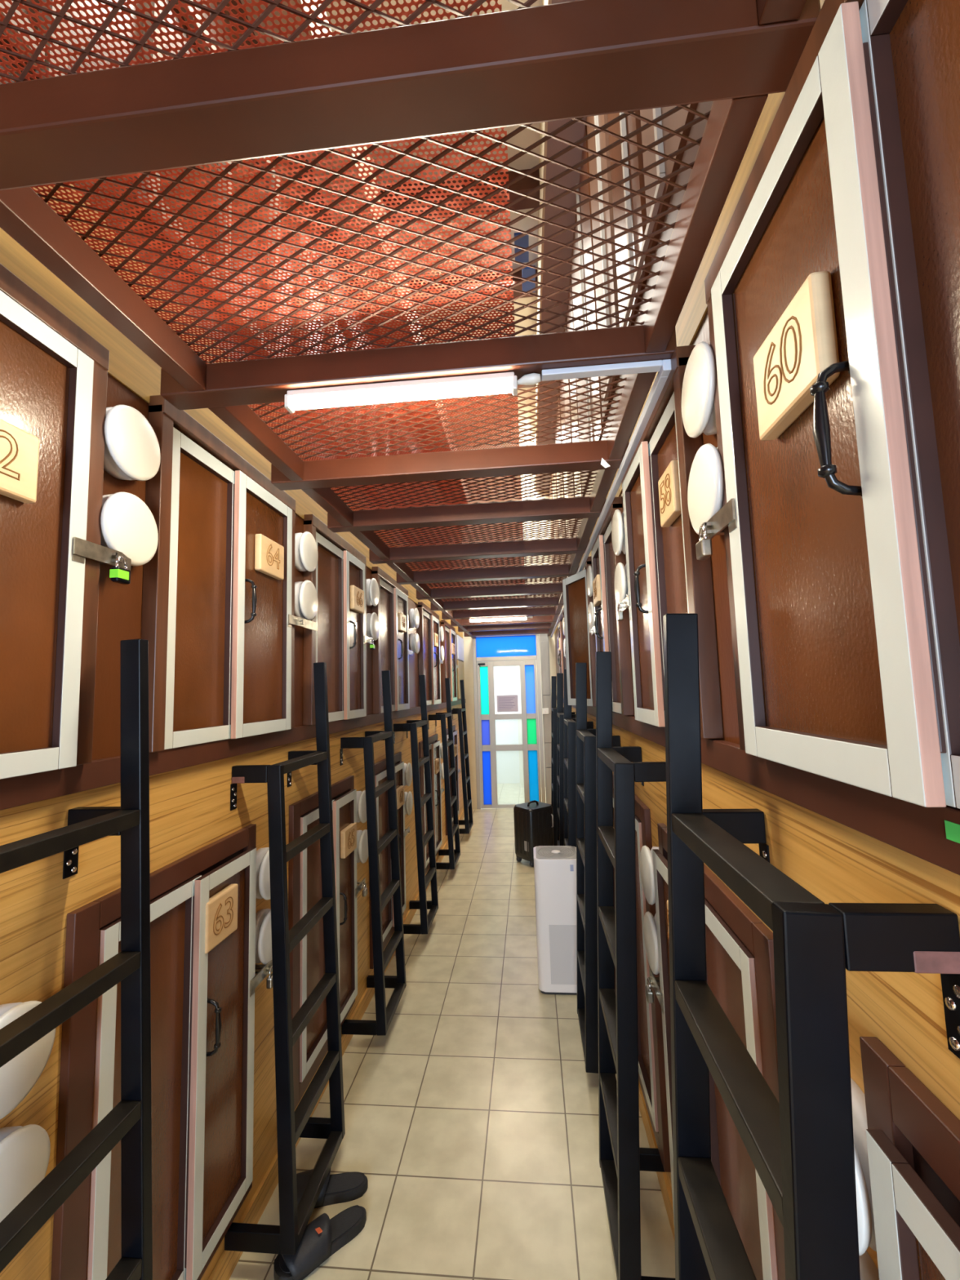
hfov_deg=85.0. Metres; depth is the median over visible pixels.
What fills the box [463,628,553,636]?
ceiling beam
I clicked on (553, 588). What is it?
ceiling beam
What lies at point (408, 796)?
wall light
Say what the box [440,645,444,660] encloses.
wall light
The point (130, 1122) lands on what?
ladder
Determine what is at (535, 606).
mesh panel
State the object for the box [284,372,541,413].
tube light
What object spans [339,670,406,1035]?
ladder
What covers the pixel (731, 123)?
ceiling beam
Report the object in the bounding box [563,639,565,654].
wall light
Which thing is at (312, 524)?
trim
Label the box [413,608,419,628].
diffuser
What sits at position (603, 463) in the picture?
paper scrap
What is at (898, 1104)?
trim
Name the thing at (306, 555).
wall light
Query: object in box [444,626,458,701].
door
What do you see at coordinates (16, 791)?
trim
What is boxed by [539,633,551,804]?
panelling
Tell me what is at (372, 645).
padlock
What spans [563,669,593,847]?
ladder
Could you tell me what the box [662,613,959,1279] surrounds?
ladder
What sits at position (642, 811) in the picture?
trim
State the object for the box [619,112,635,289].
strip
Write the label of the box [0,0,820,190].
ceiling beam
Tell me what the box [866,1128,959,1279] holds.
door
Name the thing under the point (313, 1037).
door
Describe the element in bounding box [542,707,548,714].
light switch
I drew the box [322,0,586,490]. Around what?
ceiling
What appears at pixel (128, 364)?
trim
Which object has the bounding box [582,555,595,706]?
trim
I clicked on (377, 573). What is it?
trim
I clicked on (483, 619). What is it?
diffuser
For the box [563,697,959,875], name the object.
trim
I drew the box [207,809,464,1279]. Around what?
baseboard
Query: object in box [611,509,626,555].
wall light
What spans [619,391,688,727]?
door
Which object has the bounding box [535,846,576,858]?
grille
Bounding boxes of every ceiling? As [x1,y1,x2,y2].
[0,0,468,610]
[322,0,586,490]
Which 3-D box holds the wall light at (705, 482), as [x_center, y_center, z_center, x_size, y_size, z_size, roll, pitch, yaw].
[0.437,-0.280,0.978,0.057,0.166,0.166,-2,-5,5]
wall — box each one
[0,373,466,1279]
[458,474,556,809]
[476,634,545,787]
[548,100,959,1269]
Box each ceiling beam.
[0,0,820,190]
[160,324,676,410]
[271,440,629,490]
[327,496,606,532]
[368,537,589,564]
[395,564,579,584]
[416,582,563,599]
[430,596,563,610]
[441,607,561,619]
[450,615,558,626]
[457,622,555,631]
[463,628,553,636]
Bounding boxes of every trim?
[0,227,462,638]
[0,263,109,765]
[0,699,466,810]
[50,823,256,1279]
[141,395,295,752]
[288,775,355,1109]
[302,514,367,725]
[368,751,404,968]
[371,566,409,714]
[417,601,439,706]
[418,733,439,874]
[440,619,455,702]
[444,724,457,835]
[554,0,824,634]
[558,611,566,669]
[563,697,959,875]
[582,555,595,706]
[591,496,634,715]
[613,773,671,1172]
[614,967,615,991]
[621,345,723,738]
[657,822,785,1279]
[704,0,864,751]
[859,1036,959,1201]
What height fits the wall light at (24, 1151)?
0.166 m
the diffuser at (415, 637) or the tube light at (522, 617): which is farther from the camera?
the tube light at (522, 617)
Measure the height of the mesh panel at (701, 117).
0.004 m
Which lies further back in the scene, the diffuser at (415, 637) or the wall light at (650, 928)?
the diffuser at (415, 637)
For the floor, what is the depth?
2.05 m
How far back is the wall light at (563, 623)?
4.76 m
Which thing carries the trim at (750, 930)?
attached to the wall at (836, 862)
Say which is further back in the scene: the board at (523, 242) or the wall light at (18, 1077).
the board at (523, 242)
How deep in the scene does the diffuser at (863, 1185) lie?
0.57 m
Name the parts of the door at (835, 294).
number plate, door panel, pull handle, door, door panel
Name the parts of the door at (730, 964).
door, door panel, number plate, door panel, door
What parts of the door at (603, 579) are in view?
number plate, pull handle, door panel, door, door, door panel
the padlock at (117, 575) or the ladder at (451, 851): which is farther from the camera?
the ladder at (451, 851)
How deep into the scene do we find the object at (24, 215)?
1.04 m
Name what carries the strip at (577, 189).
attached to the wall at (836, 862)
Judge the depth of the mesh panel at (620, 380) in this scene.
1.59 m
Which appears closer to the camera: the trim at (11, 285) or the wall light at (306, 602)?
the trim at (11, 285)
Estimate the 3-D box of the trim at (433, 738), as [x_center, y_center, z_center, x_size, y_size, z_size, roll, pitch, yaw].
[-0.449,1.435,4.715,0.020,1.100,0.819,-2,-5,5]
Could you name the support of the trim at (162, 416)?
attached to the wall at (189, 807)
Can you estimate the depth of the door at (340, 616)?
2.58 m
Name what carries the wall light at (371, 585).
attached to the wall at (189, 807)
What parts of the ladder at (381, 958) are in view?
mounting plate, rail, rail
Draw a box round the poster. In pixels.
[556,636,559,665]
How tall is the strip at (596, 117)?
1.400 m
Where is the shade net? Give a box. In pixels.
[0,0,524,611]
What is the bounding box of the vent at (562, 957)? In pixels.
[548,924,577,984]
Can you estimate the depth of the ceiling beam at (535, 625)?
6.50 m
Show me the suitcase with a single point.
(533, 820)
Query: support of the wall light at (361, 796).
attached to the wall at (189, 807)
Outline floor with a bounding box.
[229,782,675,1279]
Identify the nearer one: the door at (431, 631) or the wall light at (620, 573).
the wall light at (620, 573)
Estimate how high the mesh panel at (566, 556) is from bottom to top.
0.004 m
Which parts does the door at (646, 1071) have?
door, door panel, door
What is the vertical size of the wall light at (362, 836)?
0.166 m
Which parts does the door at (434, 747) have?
door, door panel, number plate, door, pull handle, door panel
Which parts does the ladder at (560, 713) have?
rail, rail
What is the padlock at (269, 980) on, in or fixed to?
hanging from the door at (203, 968)
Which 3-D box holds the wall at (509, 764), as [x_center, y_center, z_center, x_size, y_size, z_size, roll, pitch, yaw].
[0.678,0.930,9.281,4.000,3.200,0.500,-2,-5,5]
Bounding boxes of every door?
[0,290,131,779]
[85,847,272,1279]
[164,426,317,749]
[299,789,365,1082]
[315,531,373,721]
[374,761,409,941]
[379,578,413,713]
[422,609,443,705]
[422,740,444,868]
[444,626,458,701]
[446,730,460,821]
[472,634,545,808]
[557,621,564,697]
[562,568,592,706]
[589,520,621,713]
[613,793,658,1132]
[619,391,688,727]
[648,848,778,1279]
[701,0,959,808]
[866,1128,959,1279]
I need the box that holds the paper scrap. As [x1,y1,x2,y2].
[600,457,609,467]
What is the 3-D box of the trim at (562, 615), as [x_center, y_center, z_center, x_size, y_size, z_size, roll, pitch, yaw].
[0.859,0.172,5.350,0.042,0.840,0.796,-2,-5,5]
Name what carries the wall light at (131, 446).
attached to the wall at (189, 807)
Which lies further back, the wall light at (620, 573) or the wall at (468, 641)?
the wall at (468, 641)
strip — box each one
[575,183,591,441]
[594,115,609,328]
[603,107,665,401]
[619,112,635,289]
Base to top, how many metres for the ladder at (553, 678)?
1.755 m
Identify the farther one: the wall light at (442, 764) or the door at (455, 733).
the door at (455, 733)
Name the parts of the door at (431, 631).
door panel, door, pull handle, door, number plate, door panel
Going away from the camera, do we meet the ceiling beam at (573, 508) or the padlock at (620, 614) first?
the padlock at (620, 614)
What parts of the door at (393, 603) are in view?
door panel, door, pull handle, door, door panel, number plate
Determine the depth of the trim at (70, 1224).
1.05 m
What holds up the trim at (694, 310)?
attached to the wall at (836, 862)
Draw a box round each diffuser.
[288,379,512,410]
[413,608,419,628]
[413,633,419,653]
[470,617,526,622]
[853,1143,872,1255]
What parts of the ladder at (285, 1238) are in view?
mounting plate, rail, mounting plate, rail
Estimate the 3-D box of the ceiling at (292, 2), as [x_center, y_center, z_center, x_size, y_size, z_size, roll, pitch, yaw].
[-0.696,-1.863,2.708,0.257,2.400,10.100,-2,-5,5]
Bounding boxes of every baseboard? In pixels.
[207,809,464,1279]
[638,1079,675,1242]
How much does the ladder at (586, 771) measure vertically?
1.755 m
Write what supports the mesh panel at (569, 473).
on the ceiling beam at (580, 455)
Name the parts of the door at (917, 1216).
door panel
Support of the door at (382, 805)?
in the wall at (189, 807)
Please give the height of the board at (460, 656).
0.320 m
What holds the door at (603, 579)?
in the wall at (836, 862)
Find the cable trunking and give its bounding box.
[541,359,671,637]
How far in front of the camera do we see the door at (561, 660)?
5.37 m
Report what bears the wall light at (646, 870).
attached to the wall at (836, 862)
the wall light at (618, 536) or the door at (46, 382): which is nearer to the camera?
the door at (46, 382)
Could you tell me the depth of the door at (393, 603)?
3.57 m
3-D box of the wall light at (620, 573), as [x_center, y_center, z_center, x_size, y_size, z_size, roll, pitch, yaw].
[0.522,-0.197,1.885,0.057,0.166,0.166,-2,-5,5]
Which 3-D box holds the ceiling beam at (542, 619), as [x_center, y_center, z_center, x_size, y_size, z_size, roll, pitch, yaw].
[0.275,-0.216,5.925,1.214,0.072,0.072,-2,-5,5]
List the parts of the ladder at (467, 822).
rail, rail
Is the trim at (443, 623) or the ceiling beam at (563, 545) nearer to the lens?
the ceiling beam at (563, 545)
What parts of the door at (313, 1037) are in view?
door panel, door, pull handle, door, door panel, number plate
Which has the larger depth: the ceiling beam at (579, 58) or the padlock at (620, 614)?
the padlock at (620, 614)
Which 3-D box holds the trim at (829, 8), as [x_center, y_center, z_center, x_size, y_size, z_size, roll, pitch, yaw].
[0.403,-0.272,0.524,0.042,0.840,0.781,-2,-5,5]
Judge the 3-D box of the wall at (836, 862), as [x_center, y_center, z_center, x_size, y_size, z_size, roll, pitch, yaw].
[0.643,-0.591,2.747,0.064,5.000,10.660,-2,-5,5]
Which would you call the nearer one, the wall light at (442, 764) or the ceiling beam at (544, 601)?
the ceiling beam at (544, 601)
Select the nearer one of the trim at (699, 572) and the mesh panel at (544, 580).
the trim at (699, 572)
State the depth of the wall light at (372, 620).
3.04 m
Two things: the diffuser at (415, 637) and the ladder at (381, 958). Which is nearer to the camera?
the ladder at (381, 958)
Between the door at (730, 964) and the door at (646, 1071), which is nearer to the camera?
the door at (730, 964)
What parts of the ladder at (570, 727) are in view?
rail, rail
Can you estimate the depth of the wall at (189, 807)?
1.25 m
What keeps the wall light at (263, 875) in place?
attached to the wall at (189, 807)
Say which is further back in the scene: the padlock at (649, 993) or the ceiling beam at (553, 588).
the ceiling beam at (553, 588)
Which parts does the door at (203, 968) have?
door, door panel, pull handle, door, number plate, door panel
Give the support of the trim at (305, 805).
attached to the wall at (189, 807)
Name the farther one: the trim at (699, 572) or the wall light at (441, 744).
the wall light at (441, 744)
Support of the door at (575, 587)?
in the wall at (836, 862)
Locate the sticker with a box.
[944,820,959,843]
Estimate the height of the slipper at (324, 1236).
0.077 m
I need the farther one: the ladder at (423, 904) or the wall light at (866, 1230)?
the ladder at (423, 904)
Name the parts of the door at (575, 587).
door panel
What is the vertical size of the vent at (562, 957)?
0.310 m
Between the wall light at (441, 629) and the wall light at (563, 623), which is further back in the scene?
the wall light at (441, 629)
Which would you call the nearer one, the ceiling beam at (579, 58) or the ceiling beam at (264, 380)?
the ceiling beam at (579, 58)
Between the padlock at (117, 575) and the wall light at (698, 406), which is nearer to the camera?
the wall light at (698, 406)
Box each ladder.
[0,639,152,1279]
[224,662,345,1254]
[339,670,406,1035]
[393,675,438,934]
[427,677,460,869]
[451,680,473,834]
[551,675,564,845]
[556,673,575,845]
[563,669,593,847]
[575,662,620,1074]
[595,651,675,1279]
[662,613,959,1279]
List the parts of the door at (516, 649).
glass pane, glass pane, glass pane, transom glass, glass pane, glass pane, glass pane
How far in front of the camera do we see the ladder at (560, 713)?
4.15 m
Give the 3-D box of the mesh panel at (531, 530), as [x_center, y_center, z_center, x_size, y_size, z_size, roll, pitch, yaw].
[-0.019,-0.572,2.595,1.104,0.004,0.600,-2,-5,5]
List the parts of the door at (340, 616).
door panel, door, pull handle, door, door panel, number plate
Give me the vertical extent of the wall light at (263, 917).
0.166 m
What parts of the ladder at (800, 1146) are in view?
rail, mounting plate, rail, mounting plate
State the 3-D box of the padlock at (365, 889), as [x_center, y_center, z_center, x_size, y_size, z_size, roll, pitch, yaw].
[-0.585,1.267,2.662,0.018,0.060,0.038,-2,-5,5]
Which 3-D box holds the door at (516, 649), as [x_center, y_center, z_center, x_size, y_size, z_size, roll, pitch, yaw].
[0.402,1.132,7.428,0.960,2.465,0.100,-2,-5,5]
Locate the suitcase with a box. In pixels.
[513,800,554,866]
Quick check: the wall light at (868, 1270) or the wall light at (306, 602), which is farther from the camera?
the wall light at (306, 602)
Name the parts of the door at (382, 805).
door panel, door, door, door panel, pull handle, number plate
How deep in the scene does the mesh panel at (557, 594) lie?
4.63 m
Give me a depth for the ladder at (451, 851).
4.83 m
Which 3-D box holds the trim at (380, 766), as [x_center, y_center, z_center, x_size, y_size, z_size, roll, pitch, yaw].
[-0.582,1.306,3.302,0.020,1.100,0.709,-2,-5,5]
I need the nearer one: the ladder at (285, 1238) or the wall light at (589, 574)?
the ladder at (285, 1238)
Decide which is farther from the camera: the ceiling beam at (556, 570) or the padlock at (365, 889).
the ceiling beam at (556, 570)
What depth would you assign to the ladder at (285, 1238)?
1.63 m
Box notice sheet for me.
[496,694,518,711]
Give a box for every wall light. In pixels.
[0,1000,55,1119]
[0,1124,50,1222]
[100,492,158,566]
[103,404,160,480]
[255,908,271,964]
[256,847,270,899]
[294,531,318,572]
[294,580,318,620]
[356,790,366,822]
[356,829,368,863]
[365,577,379,606]
[366,612,379,640]
[404,762,412,786]
[404,791,413,815]
[408,608,419,628]
[408,633,419,653]
[439,626,444,641]
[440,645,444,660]
[440,742,443,759]
[440,762,444,779]
[562,617,564,635]
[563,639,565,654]
[586,565,592,596]
[588,601,595,629]
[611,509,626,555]
[614,562,628,605]
[640,845,658,905]
[643,911,659,974]
[681,341,716,438]
[687,443,723,534]
[850,1077,876,1255]
[858,1250,879,1279]
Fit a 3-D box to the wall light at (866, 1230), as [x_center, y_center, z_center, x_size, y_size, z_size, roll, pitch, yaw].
[0.440,0.628,0.642,0.057,0.166,0.166,-2,-5,5]
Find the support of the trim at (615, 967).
attached to the wall at (836, 862)
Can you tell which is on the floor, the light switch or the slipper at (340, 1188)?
the slipper at (340, 1188)
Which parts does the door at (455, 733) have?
door panel, door, number plate, door panel, door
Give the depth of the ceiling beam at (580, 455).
1.76 m
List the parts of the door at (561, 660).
number plate, door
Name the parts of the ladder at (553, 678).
rail, rail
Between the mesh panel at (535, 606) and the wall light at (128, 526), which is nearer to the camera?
the wall light at (128, 526)
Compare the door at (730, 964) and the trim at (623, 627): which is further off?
the trim at (623, 627)
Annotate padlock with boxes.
[109,555,130,584]
[266,965,272,988]
[362,883,367,897]
[369,639,374,649]
[616,603,623,621]
[644,977,653,1003]
[695,524,712,559]
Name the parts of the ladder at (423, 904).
rail, rail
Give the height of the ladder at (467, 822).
1.755 m
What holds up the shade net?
on the mesh panel
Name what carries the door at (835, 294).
in the wall at (836, 862)
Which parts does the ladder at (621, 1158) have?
rail, rail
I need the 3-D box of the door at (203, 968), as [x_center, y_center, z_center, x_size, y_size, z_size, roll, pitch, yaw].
[-0.731,1.127,1.399,0.082,0.975,0.698,-2,-5,5]
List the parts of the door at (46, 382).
number plate, door panel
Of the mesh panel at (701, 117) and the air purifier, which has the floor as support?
the air purifier
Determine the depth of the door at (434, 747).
4.82 m
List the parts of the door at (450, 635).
door panel, door, door, number plate, door panel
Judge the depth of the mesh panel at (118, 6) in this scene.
0.64 m
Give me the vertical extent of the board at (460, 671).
0.510 m
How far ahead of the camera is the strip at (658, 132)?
1.38 m
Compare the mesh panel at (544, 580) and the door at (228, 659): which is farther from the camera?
the mesh panel at (544, 580)
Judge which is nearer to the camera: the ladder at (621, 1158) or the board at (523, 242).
the ladder at (621, 1158)
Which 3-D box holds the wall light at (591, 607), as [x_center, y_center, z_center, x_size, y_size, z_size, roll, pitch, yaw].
[0.604,-0.117,2.748,0.057,0.166,0.166,-2,-5,5]
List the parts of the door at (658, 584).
pull handle, door panel, door, door, number plate, door panel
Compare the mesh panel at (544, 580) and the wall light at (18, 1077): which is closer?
the wall light at (18, 1077)
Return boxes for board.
[456,635,464,661]
[457,659,464,698]
[514,232,528,263]
[521,265,535,292]
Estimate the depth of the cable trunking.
1.23 m
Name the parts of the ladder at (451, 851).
rail, rail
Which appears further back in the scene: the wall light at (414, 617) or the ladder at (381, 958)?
the wall light at (414, 617)
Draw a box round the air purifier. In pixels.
[533,845,577,995]
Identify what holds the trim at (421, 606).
attached to the wall at (189, 807)
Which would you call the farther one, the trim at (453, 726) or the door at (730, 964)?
the trim at (453, 726)
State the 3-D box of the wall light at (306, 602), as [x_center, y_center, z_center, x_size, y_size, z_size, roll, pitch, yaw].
[-0.722,-0.163,2.161,0.057,0.166,0.166,-2,-5,5]
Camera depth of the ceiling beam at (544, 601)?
4.68 m
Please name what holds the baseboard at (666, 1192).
attached to the wall at (836, 862)
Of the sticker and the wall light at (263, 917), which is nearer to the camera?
the sticker
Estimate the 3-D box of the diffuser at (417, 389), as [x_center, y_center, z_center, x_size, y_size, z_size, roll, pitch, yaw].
[-0.190,-0.581,1.244,0.533,0.029,0.029,-2,-5,5]
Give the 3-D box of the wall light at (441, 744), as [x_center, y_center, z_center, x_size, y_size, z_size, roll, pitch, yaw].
[-0.394,1.107,5.251,0.057,0.166,0.166,-2,-5,5]
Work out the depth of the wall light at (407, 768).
3.76 m
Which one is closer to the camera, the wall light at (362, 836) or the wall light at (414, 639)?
the wall light at (362, 836)
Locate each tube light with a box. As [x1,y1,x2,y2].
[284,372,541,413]
[469,615,533,622]
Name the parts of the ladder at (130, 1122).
mounting plate, rail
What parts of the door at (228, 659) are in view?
door, door panel, pull handle, door, door panel, number plate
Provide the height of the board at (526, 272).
0.020 m
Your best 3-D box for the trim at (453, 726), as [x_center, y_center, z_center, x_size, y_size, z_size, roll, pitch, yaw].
[-0.332,1.550,5.959,0.020,1.100,0.769,-2,-5,5]
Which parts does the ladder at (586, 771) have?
rail, rail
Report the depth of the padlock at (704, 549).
0.92 m
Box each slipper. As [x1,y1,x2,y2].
[273,1204,366,1279]
[296,1168,368,1208]
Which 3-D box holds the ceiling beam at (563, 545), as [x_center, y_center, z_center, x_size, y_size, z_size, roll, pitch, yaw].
[-0.011,-0.493,2.901,1.214,0.072,0.072,-2,-5,5]
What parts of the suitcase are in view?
emblem plate, carry handle, handle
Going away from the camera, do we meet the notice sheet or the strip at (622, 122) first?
the strip at (622, 122)
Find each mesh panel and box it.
[0,0,537,82]
[36,103,711,363]
[249,374,626,459]
[329,446,596,509]
[357,496,583,546]
[389,536,577,569]
[413,562,568,587]
[430,582,562,600]
[443,595,558,610]
[453,606,555,611]

